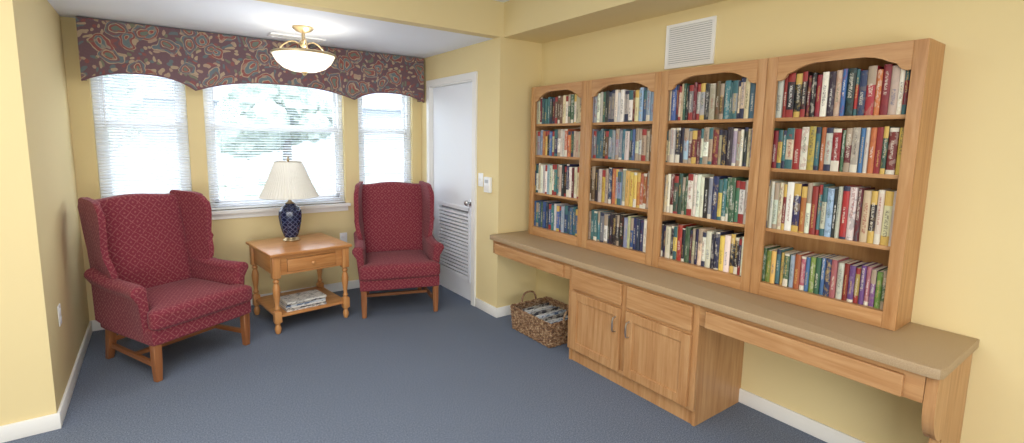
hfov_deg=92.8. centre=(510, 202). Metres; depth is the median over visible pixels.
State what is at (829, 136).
book
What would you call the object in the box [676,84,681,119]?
book
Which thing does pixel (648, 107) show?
book
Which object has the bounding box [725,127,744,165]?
book
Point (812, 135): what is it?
book
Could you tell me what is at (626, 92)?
book
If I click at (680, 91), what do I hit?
book
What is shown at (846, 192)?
book
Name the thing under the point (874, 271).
book
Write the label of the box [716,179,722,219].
book
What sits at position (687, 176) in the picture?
book
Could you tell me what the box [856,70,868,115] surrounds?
book
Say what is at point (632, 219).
book
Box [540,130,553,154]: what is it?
book
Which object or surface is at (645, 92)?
book
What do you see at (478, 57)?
wall
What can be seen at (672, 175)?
book
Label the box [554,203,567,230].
book
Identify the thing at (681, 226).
book
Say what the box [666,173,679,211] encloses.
book
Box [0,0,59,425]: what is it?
wall
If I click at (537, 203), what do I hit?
book
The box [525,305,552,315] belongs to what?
magazine
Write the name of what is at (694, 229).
book
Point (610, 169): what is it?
book
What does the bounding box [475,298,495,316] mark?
baseboard
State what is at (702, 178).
book
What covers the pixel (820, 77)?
book
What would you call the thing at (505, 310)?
baseboard
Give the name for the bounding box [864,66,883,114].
book
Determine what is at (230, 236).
wall
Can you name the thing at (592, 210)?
book
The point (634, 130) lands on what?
book
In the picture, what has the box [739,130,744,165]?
book
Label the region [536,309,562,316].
magazine
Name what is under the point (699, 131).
book
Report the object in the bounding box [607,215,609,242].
book
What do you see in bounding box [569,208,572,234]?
book
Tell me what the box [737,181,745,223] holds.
book
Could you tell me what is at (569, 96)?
book
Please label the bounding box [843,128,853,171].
book
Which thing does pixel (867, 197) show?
book
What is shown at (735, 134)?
book
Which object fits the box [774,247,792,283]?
book
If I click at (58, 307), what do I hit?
wall outlet
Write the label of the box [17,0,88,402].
wall
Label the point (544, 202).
book
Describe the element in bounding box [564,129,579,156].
book
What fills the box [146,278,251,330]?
seat cushion
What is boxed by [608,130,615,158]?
book
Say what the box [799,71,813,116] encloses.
book
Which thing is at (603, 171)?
book
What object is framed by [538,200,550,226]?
book
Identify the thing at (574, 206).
book
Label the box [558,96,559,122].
book
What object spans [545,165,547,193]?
book
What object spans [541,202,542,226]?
book
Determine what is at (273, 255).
end table
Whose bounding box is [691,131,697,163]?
book
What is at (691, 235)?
book
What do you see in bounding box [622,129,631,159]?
book
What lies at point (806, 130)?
book
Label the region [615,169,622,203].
book
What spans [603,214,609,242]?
book
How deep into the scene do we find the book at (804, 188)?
2.36 m
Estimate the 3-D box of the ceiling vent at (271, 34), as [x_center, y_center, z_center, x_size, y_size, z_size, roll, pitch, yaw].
[-1.753,-1.353,4.011,0.420,0.012,0.140,-4,9,-36]
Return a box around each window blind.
[91,74,190,197]
[204,84,344,209]
[358,93,411,182]
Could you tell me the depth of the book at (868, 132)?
2.13 m
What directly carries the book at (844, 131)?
on the bookcase at (924, 58)
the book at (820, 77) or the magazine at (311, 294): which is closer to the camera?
the book at (820, 77)
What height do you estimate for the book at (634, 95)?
0.195 m
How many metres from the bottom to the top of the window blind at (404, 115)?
1.278 m
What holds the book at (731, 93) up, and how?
on the bookcase at (755, 71)
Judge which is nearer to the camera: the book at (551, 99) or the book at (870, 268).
the book at (870, 268)
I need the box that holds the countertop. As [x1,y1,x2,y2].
[490,230,979,379]
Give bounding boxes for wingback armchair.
[78,190,251,381]
[352,181,443,318]
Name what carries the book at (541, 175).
on the bookcase at (579, 88)
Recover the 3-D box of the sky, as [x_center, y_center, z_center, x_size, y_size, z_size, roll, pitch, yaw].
[-12.735,-3.996,22.531,37.000,5.400,5.200,-4,9,-36]
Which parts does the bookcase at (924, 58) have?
rail, shelf, shelf, panel, shelf, scalloped rail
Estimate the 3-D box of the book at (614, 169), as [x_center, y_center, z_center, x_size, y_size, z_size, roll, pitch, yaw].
[0.761,-0.113,3.378,0.137,0.243,0.032,-4,9,-36]
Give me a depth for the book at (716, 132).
2.71 m
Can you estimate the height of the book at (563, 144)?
0.197 m
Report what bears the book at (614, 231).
on the bookcase at (652, 81)
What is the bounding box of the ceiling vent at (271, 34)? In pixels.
[267,32,325,42]
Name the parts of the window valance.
welt cord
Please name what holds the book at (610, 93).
on the bookcase at (652, 81)
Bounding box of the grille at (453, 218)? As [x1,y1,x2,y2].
[437,201,470,282]
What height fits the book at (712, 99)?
0.196 m
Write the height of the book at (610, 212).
0.207 m
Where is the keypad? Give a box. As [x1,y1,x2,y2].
[484,177,491,192]
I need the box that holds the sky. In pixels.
[110,74,402,178]
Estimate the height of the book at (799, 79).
0.207 m
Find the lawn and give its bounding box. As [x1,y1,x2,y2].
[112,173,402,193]
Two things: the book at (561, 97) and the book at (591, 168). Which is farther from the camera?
the book at (561, 97)
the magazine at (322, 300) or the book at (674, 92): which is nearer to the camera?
the book at (674, 92)
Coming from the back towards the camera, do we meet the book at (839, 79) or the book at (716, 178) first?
the book at (716, 178)
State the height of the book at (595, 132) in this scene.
0.190 m
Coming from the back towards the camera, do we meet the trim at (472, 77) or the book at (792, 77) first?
the trim at (472, 77)
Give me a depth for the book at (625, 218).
3.27 m
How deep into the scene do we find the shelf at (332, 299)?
4.05 m
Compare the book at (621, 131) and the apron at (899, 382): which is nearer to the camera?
the apron at (899, 382)
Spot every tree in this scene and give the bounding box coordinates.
[103,74,147,151]
[216,84,332,159]
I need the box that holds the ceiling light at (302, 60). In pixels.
[270,25,336,75]
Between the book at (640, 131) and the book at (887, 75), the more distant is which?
the book at (640, 131)
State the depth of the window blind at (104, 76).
3.79 m
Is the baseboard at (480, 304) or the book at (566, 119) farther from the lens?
the baseboard at (480, 304)
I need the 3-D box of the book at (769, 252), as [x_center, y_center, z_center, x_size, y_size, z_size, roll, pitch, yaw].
[1.385,0.325,2.552,0.136,0.164,0.023,-4,9,-36]
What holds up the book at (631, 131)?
on the bookcase at (652, 81)
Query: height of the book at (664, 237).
0.197 m
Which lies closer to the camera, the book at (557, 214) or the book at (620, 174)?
the book at (620, 174)
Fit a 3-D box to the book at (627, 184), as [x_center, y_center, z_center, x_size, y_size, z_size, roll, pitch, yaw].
[0.833,-0.096,3.279,0.139,0.236,0.034,-4,9,-36]
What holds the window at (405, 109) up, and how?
in the wall at (230, 236)
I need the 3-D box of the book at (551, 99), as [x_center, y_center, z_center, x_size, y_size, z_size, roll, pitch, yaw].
[0.377,-0.718,3.856,0.147,0.197,0.028,-4,9,-36]
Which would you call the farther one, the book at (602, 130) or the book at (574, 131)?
the book at (574, 131)
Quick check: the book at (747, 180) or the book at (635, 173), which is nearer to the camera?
the book at (747, 180)
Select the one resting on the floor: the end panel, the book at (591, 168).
the end panel
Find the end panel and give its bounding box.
[922,353,972,442]
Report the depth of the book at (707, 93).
2.73 m
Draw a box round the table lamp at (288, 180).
[258,156,318,241]
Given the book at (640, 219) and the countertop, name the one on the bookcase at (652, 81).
the book at (640, 219)
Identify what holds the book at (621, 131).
on the bookcase at (652, 81)
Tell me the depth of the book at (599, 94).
3.41 m
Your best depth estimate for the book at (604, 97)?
3.36 m
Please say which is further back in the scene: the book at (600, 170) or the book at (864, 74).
the book at (600, 170)
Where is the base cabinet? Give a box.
[567,265,743,425]
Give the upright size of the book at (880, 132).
0.199 m
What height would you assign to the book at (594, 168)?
0.247 m
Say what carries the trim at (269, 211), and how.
attached to the wall at (230, 236)
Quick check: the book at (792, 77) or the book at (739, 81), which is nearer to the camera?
the book at (792, 77)
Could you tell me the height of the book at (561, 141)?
0.197 m
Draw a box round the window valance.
[75,16,423,102]
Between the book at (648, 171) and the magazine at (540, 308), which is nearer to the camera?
the book at (648, 171)
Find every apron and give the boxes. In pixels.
[493,240,569,278]
[699,306,925,402]
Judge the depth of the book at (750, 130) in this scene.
2.55 m
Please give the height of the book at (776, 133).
0.187 m
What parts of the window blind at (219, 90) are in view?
lift cord, rail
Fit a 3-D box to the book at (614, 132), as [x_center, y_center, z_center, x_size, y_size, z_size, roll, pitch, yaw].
[0.751,-0.393,3.349,0.134,0.194,0.026,-4,9,-36]
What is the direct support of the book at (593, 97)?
on the bookcase at (652, 81)
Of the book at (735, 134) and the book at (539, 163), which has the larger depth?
the book at (539, 163)
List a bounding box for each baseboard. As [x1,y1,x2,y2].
[0,412,61,442]
[57,321,92,424]
[91,279,359,330]
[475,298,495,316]
[496,302,535,317]
[539,304,865,442]
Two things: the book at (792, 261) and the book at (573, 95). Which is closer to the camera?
the book at (792, 261)
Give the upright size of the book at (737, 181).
0.229 m
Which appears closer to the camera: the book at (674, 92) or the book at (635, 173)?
the book at (674, 92)
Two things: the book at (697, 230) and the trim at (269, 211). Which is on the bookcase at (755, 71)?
the book at (697, 230)
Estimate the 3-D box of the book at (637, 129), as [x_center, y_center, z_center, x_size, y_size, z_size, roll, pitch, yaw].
[0.869,-0.377,3.190,0.131,0.206,0.027,-4,9,-36]
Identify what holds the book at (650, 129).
on the bookcase at (652, 81)
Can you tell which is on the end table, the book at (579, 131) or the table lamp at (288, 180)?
the table lamp at (288, 180)
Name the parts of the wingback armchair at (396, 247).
arm, leg, backrest, seat, arm, leg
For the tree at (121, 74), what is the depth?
10.00 m
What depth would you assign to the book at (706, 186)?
2.77 m
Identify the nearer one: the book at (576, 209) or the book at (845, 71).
the book at (845, 71)
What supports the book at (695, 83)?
on the bookcase at (755, 71)
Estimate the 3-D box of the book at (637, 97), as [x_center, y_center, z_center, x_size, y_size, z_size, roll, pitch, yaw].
[0.868,-0.623,3.169,0.140,0.199,0.027,-4,9,-36]
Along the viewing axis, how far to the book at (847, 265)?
2.23 m
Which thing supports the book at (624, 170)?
on the bookcase at (652, 81)
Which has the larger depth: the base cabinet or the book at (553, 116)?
the book at (553, 116)
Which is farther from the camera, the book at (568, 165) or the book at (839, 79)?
the book at (568, 165)
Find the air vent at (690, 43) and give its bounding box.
[664,16,716,69]
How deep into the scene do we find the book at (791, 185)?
2.41 m
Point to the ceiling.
(243, 18)
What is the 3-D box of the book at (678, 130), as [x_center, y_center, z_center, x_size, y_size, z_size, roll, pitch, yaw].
[1.048,-0.343,2.944,0.130,0.206,0.031,-4,9,-36]
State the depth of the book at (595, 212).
3.49 m
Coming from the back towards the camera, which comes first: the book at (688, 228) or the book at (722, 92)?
the book at (688, 228)
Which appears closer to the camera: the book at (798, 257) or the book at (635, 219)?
the book at (798, 257)
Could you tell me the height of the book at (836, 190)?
0.225 m
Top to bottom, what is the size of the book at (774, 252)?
0.166 m
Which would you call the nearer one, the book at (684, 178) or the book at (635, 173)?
the book at (684, 178)
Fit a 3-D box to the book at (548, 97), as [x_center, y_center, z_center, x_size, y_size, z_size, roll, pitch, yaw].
[0.357,-0.727,3.876,0.137,0.208,0.027,-4,9,-36]
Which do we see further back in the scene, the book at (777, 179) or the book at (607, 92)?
the book at (607, 92)
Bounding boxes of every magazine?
[279,300,325,309]
[279,301,325,310]
[279,302,326,311]
[280,289,325,304]
[280,297,325,305]
[280,298,325,307]
[522,303,548,323]
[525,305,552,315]
[531,306,559,325]
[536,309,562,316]
[538,310,565,333]
[541,312,567,330]
[544,316,567,333]
[550,318,567,339]
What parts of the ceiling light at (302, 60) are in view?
arm, stem, lamp shade, arm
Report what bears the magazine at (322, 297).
on the magazine at (323, 298)
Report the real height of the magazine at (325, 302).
0.012 m
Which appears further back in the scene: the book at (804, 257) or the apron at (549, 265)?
the apron at (549, 265)
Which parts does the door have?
knob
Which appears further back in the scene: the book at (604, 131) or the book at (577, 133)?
the book at (577, 133)
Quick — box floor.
[4,284,826,442]
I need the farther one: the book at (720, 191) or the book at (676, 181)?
the book at (676, 181)
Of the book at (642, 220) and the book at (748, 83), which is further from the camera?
the book at (642, 220)
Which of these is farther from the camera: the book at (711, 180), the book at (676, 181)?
the book at (676, 181)
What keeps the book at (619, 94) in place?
on the bookcase at (652, 81)
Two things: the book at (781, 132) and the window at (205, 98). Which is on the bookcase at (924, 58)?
the book at (781, 132)
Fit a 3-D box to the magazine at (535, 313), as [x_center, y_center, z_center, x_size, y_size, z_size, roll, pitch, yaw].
[0.278,0.930,3.865,0.280,0.165,0.015,-4,8,-33]
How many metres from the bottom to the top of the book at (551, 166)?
0.230 m
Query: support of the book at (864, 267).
on the bookcase at (924, 58)
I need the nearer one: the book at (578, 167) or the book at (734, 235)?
the book at (734, 235)
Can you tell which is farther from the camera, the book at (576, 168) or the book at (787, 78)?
the book at (576, 168)
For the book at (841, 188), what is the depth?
2.23 m
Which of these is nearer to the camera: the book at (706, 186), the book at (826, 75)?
the book at (826, 75)
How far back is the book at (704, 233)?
2.80 m
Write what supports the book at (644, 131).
on the bookcase at (652, 81)
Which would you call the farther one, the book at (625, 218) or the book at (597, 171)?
the book at (597, 171)
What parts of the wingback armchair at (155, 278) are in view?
leg, arm, backrest, leg, seat, arm, leg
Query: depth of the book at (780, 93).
2.41 m
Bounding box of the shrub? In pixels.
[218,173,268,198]
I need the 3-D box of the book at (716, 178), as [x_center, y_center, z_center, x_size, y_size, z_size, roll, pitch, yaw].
[1.197,-0.028,2.767,0.135,0.243,0.032,-4,9,-36]
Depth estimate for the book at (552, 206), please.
3.87 m
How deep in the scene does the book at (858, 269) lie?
2.19 m
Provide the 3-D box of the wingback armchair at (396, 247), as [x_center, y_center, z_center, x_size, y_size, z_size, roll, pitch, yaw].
[-1.040,0.381,4.442,0.772,1.091,0.806,-2,8,-19]
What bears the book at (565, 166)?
on the bookcase at (579, 88)
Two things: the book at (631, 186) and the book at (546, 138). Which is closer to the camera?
the book at (631, 186)
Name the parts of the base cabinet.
door, drawer, handle, handle, rail, rail, rail, door, drawer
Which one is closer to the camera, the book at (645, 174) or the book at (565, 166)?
the book at (645, 174)
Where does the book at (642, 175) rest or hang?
on the bookcase at (652, 81)
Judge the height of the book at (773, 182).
0.239 m
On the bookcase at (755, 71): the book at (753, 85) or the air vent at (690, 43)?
the book at (753, 85)
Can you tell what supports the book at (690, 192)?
on the bookcase at (755, 71)
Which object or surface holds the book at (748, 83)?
on the bookcase at (755, 71)
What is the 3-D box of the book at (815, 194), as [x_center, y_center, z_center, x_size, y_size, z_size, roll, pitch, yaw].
[1.492,0.036,2.355,0.130,0.231,0.025,-4,9,-36]
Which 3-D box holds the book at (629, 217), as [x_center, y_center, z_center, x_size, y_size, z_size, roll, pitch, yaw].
[0.844,0.196,3.292,0.133,0.215,0.022,-4,9,-36]
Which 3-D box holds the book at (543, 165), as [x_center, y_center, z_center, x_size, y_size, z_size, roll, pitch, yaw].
[0.330,-0.190,3.975,0.141,0.229,0.028,-4,9,-36]
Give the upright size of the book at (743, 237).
0.211 m
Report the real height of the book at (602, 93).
0.208 m
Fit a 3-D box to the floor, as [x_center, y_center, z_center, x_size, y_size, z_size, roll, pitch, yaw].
[-0.795,1.425,0.995,5.893,0.100,7.607,-4,9,-36]
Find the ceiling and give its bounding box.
[47,0,491,58]
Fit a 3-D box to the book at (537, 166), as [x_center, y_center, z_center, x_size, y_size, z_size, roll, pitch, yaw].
[0.278,-0.197,4.048,0.142,0.224,0.031,-4,9,-36]
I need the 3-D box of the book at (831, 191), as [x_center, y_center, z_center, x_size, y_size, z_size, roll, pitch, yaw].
[1.532,0.045,2.303,0.131,0.226,0.026,-4,9,-36]
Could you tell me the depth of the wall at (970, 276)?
2.06 m
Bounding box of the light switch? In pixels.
[478,173,482,186]
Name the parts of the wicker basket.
handle, handle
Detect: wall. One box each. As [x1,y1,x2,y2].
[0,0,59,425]
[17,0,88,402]
[60,16,420,320]
[256,0,541,307]
[421,39,493,303]
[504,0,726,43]
[536,0,1023,442]
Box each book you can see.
[534,200,548,225]
[535,164,538,191]
[536,131,540,154]
[536,165,538,191]
[536,202,538,225]
[537,132,540,154]
[538,97,544,123]
[538,163,551,192]
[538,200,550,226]
[540,98,547,123]
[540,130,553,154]
[540,164,548,192]
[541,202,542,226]
[542,98,545,123]
[542,131,547,154]
[542,200,557,227]
[543,165,544,193]
[544,99,547,123]
[545,132,547,155]
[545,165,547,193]
[546,201,560,228]
[547,131,549,155]
[547,164,553,193]
[548,97,554,123]
[548,203,558,228]
[549,98,552,123]
[549,131,552,155]
[549,165,552,194]
[551,205,553,229]
[552,98,554,123]
[552,131,554,155]
[552,165,553,194]
[554,129,557,155]
[554,164,557,194]
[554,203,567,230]
[555,97,557,123]
[556,204,569,230]
[557,129,564,155]
[557,164,561,194]
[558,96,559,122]
[558,165,561,195]
[559,206,560,231]
[560,96,562,122]
[560,130,562,155]
[561,164,566,195]
[561,206,564,232]
[562,95,567,122]
[562,130,564,156]
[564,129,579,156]
[564,166,566,196]
[564,204,577,232]
[565,96,567,122]
[566,164,578,196]
[567,131,570,156]
[567,206,574,233]
[568,94,571,122]
[568,167,574,196]
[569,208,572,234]
[571,94,574,122]
[571,131,573,156]
[571,168,574,197]
[572,206,577,234]
[573,131,578,156]
[574,94,577,122]
[574,167,577,197]
[575,132,578,156]
[575,209,577,235]
[576,96,579,122]
[577,167,578,198]
[578,131,579,156]
[579,98,581,122]
[588,211,590,238]
[590,168,591,200]
[590,208,607,239]
[591,129,600,157]
[591,166,608,200]
[593,97,594,122]
[593,131,596,157]
[593,210,606,240]
[594,95,597,122]
[595,170,598,201]
[596,131,600,157]
[597,93,600,121]
[597,210,613,240]
[598,169,605,201]
[600,92,603,121]
[600,129,615,158]
[600,211,615,241]
[601,170,605,202]
[602,92,605,121]
[603,131,605,158]
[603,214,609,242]
[604,169,608,202]
[605,91,611,121]
[605,131,608,158]
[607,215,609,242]
[608,92,611,121]
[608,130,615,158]
[608,167,625,203]
[609,212,624,243]
[611,90,614,121]
[611,131,615,158]
[611,168,628,203]
[612,213,625,244]
[614,90,620,121]
[615,129,622,158]
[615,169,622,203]
[616,215,619,245]
[617,92,620,121]
[617,172,622,204]
[618,130,622,159]
[618,213,637,246]
[620,90,629,121]
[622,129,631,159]
[622,168,639,205]
[623,217,627,247]
[624,91,628,121]
[624,131,629,159]
[624,170,643,205]
[627,215,643,247]
[628,90,634,121]
[629,130,632,159]
[629,172,633,206]
[630,216,644,248]
[631,129,635,159]
[632,91,635,121]
[633,172,637,206]
[633,216,646,249]
[634,90,639,120]
[635,128,639,160]
[636,172,647,207]
[636,218,646,250]
[638,87,646,120]
[638,129,641,160]
[639,174,643,207]
[639,219,643,250]
[641,129,649,160]
[642,173,647,208]
[643,90,646,120]
[643,219,646,251]
[646,88,651,120]
[646,131,649,160]
[646,171,649,208]
[649,129,651,160]
[650,92,653,120]
[660,222,676,255]
[662,220,675,223]
[662,223,677,256]
[663,174,667,211]
[664,224,678,257]
[666,131,668,161]
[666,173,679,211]
[667,129,670,161]
[668,90,671,120]
[669,128,676,162]
[669,174,679,212]
[670,85,677,120]
[670,224,679,258]
[672,226,677,259]
[673,176,678,213]
[675,128,680,162]
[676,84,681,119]
[676,223,695,260]
[677,173,694,213]
[678,86,681,119]
[679,128,697,162]
[680,84,683,119]
[681,177,685,214]
[681,228,685,261]
[682,83,693,119]
[683,128,701,162]
[684,176,687,214]
[684,225,702,262]
[685,86,689,119]
[686,173,704,215]
[688,85,693,119]
[688,131,692,162]
[689,230,692,262]
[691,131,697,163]
[691,227,705,263]
[692,82,701,119]
[692,175,697,215]
[694,229,698,264]
[695,174,713,216]
[696,84,700,119]
[696,130,701,163]
[697,227,715,265]
[699,83,708,119]
[699,129,703,163]
[699,176,713,217]
[701,231,706,266]
[702,127,712,163]
[702,177,709,217]
[704,84,709,119]
[705,229,722,267]
[707,128,725,164]
[707,177,713,218]
[708,83,716,119]
[710,234,715,268]
[711,175,731,219]
[712,130,719,164]
[713,229,733,269]
[714,81,725,118]
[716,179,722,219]
[717,130,722,164]
[718,234,727,270]
[719,83,724,118]
[720,130,727,164]
[721,178,727,220]
[723,80,732,118]
[723,234,731,271]
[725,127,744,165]
[725,177,735,220]
[727,177,748,221]
[729,82,732,118]
[729,231,744,272]
[731,80,740,118]
[731,129,744,165]
[733,180,746,222]
[733,236,743,273]
[735,131,740,165]
[737,81,740,118]
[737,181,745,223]
[737,238,741,274]
[739,77,746,118]
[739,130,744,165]
[740,237,743,275]
[742,127,751,165]
[743,78,750,118]
[743,180,748,223]
[746,129,751,166]
[748,83,755,117]
[761,245,779,280]
[765,247,780,281]
[766,179,783,227]
[768,180,787,227]
[769,250,776,282]
[771,131,778,167]
[771,182,779,228]
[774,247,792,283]
[775,80,784,117]
[776,130,783,167]
[776,181,793,229]
[779,249,797,284]
[781,130,787,168]
[781,184,787,229]
[782,76,788,117]
[782,251,801,286]
[784,128,802,168]
[784,181,806,230]
[785,73,800,117]
[788,252,800,287]
[791,182,808,231]
[792,129,801,168]
[793,73,802,116]
[793,251,813,288]
[798,186,807,232]
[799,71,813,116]
[799,127,809,169]
[799,253,815,289]
[804,182,825,233]
[804,254,818,291]
[805,75,812,116]
[806,126,818,169]
[808,253,825,292]
[809,73,822,116]
[809,186,819,234]
[813,127,821,169]
[813,254,830,293]
[814,75,822,116]
[815,184,834,234]
[818,127,831,170]
[819,72,829,116]
[819,186,838,235]
[819,254,836,294]
[823,128,844,170]
[823,255,841,296]
[824,187,838,236]
[826,71,836,115]
[829,256,848,297]
[830,129,846,171]
[831,189,838,237]
[833,70,842,115]
[834,186,843,237]
[835,259,853,298]
[839,69,848,115]
[839,130,846,171]
[839,185,861,238]
[841,260,861,300]
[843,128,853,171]
[844,68,863,115]
[845,186,870,239]
[846,261,867,301]
[849,128,861,172]
[853,69,862,115]
[853,187,874,240]
[853,266,861,302]
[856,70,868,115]
[857,128,866,172]
[858,262,877,304]
[859,189,875,241]
[862,128,870,172]
[863,263,882,305]
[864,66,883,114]
[866,190,878,243]
[867,128,877,172]
[868,266,887,306]
[873,69,883,114]
[873,127,884,173]
[873,188,895,244]
[874,268,887,308]
[879,64,894,114]
[879,126,900,173]
[880,190,896,245]
[880,269,887,309]
[885,128,899,174]
[887,65,900,114]
[888,191,896,245]
[895,128,903,174]
[896,69,905,114]
[901,70,910,113]
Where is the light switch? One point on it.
(480, 175)
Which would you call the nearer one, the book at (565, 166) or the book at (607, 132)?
the book at (607, 132)
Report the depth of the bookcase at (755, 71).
2.78 m
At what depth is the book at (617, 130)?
3.29 m
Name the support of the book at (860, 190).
on the bookcase at (924, 58)
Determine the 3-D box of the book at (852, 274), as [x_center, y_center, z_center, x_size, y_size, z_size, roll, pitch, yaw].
[1.602,0.366,2.251,0.147,0.168,0.024,-4,9,-36]
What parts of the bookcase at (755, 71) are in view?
rail, shelf, shelf, shelf, scalloped rail, panel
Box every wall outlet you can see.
[57,303,61,326]
[340,232,346,241]
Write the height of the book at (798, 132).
0.195 m
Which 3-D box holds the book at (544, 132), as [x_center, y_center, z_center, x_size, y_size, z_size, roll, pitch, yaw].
[0.329,-0.477,3.951,0.148,0.194,0.031,-4,9,-36]
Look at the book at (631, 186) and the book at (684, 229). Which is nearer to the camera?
the book at (684, 229)
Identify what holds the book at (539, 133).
on the bookcase at (579, 88)
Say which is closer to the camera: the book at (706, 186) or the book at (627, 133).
the book at (706, 186)
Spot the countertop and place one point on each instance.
(926, 351)
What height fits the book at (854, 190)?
0.240 m
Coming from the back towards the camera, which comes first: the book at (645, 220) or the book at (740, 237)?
the book at (645, 220)
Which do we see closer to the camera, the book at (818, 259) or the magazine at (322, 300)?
the book at (818, 259)
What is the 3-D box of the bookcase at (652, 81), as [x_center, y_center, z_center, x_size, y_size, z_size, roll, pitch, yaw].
[0.799,-0.233,3.317,0.204,1.202,0.630,-4,9,-36]
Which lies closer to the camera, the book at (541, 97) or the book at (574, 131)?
the book at (574, 131)
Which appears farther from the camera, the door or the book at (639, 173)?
the door
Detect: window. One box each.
[90,77,191,197]
[203,88,343,207]
[358,96,410,183]
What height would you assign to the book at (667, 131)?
0.189 m
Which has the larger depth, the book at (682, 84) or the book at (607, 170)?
the book at (607, 170)
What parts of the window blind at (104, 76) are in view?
lift cord, lift cord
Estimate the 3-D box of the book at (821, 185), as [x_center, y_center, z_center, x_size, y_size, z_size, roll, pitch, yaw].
[1.511,0.033,2.341,0.134,0.241,0.015,-4,9,-36]
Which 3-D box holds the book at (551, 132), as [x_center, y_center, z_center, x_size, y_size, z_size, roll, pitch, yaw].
[0.366,-0.466,3.878,0.133,0.190,0.028,-4,9,-36]
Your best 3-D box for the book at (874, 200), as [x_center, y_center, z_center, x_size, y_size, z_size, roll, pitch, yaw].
[1.640,0.061,2.172,0.148,0.232,0.024,-4,9,-36]
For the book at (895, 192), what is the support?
on the bookcase at (924, 58)
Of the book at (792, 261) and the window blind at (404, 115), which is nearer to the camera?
the book at (792, 261)
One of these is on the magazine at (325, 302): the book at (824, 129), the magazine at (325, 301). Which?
the magazine at (325, 301)
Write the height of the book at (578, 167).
0.234 m
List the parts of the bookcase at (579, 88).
rail, shelf, shelf, shelf, scalloped rail, panel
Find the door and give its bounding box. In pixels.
[433,82,471,300]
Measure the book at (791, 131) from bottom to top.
0.199 m
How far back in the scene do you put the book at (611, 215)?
3.38 m
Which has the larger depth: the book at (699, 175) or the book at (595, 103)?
the book at (595, 103)
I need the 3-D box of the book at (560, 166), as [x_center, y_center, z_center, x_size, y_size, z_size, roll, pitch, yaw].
[0.442,-0.172,3.813,0.139,0.239,0.030,-4,9,-36]
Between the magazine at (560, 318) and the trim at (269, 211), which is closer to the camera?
the magazine at (560, 318)
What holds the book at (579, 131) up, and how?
on the bookcase at (579, 88)
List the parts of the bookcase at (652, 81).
rail, shelf, shelf, shelf, scalloped rail, panel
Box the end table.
[246,233,351,333]
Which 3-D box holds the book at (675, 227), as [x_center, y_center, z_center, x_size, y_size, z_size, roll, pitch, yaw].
[1.060,0.243,3.002,0.147,0.202,0.025,-4,9,-36]
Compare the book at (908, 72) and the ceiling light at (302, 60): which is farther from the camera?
the ceiling light at (302, 60)
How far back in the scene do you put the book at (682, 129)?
2.88 m
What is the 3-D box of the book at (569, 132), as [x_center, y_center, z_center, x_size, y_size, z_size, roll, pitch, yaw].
[0.495,-0.441,3.706,0.139,0.190,0.028,-4,9,-36]
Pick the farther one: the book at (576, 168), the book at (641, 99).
the book at (576, 168)
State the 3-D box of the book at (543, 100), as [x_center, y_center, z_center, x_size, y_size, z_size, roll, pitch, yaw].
[0.314,-0.729,3.922,0.132,0.200,0.028,-4,9,-36]
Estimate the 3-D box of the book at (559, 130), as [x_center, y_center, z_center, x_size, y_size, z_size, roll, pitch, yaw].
[0.431,-0.464,3.801,0.146,0.208,0.035,-4,9,-36]
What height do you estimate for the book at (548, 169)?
0.236 m
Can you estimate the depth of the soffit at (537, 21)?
3.36 m
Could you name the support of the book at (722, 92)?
on the bookcase at (755, 71)
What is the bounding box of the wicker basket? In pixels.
[510,290,568,347]
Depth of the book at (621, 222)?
3.30 m
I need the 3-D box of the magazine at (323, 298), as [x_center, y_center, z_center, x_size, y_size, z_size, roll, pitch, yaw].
[-1.692,0.790,3.961,0.310,0.012,0.210,-6,10,-42]
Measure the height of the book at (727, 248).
0.204 m
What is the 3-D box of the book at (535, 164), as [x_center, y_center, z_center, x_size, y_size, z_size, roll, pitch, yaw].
[0.258,-0.205,4.067,0.131,0.234,0.022,-4,9,-36]
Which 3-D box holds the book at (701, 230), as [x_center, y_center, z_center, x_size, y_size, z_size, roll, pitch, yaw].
[1.150,0.257,2.862,0.137,0.214,0.026,-4,9,-36]
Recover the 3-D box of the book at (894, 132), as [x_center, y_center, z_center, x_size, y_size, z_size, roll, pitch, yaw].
[1.663,-0.219,2.095,0.132,0.196,0.032,-4,9,-36]
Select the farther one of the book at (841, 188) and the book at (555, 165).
the book at (555, 165)
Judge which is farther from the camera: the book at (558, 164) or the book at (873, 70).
the book at (558, 164)
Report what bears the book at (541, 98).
on the bookcase at (579, 88)
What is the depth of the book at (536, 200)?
4.06 m
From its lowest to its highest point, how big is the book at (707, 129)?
0.208 m
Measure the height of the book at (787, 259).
0.165 m
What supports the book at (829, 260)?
on the bookcase at (924, 58)
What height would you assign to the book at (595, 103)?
0.196 m
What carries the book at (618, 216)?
on the bookcase at (652, 81)
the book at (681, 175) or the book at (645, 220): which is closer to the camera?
the book at (681, 175)
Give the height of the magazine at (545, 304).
0.160 m
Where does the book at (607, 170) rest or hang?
on the bookcase at (652, 81)
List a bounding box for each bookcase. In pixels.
[529,81,586,246]
[581,71,661,265]
[652,58,767,291]
[749,38,945,330]
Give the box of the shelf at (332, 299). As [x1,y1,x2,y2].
[256,286,342,316]
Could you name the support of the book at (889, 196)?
on the bookcase at (924, 58)
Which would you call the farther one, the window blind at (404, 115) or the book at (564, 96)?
the window blind at (404, 115)
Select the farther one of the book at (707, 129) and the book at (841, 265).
the book at (707, 129)
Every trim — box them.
[212,202,350,219]
[426,71,477,305]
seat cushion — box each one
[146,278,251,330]
[359,250,439,280]

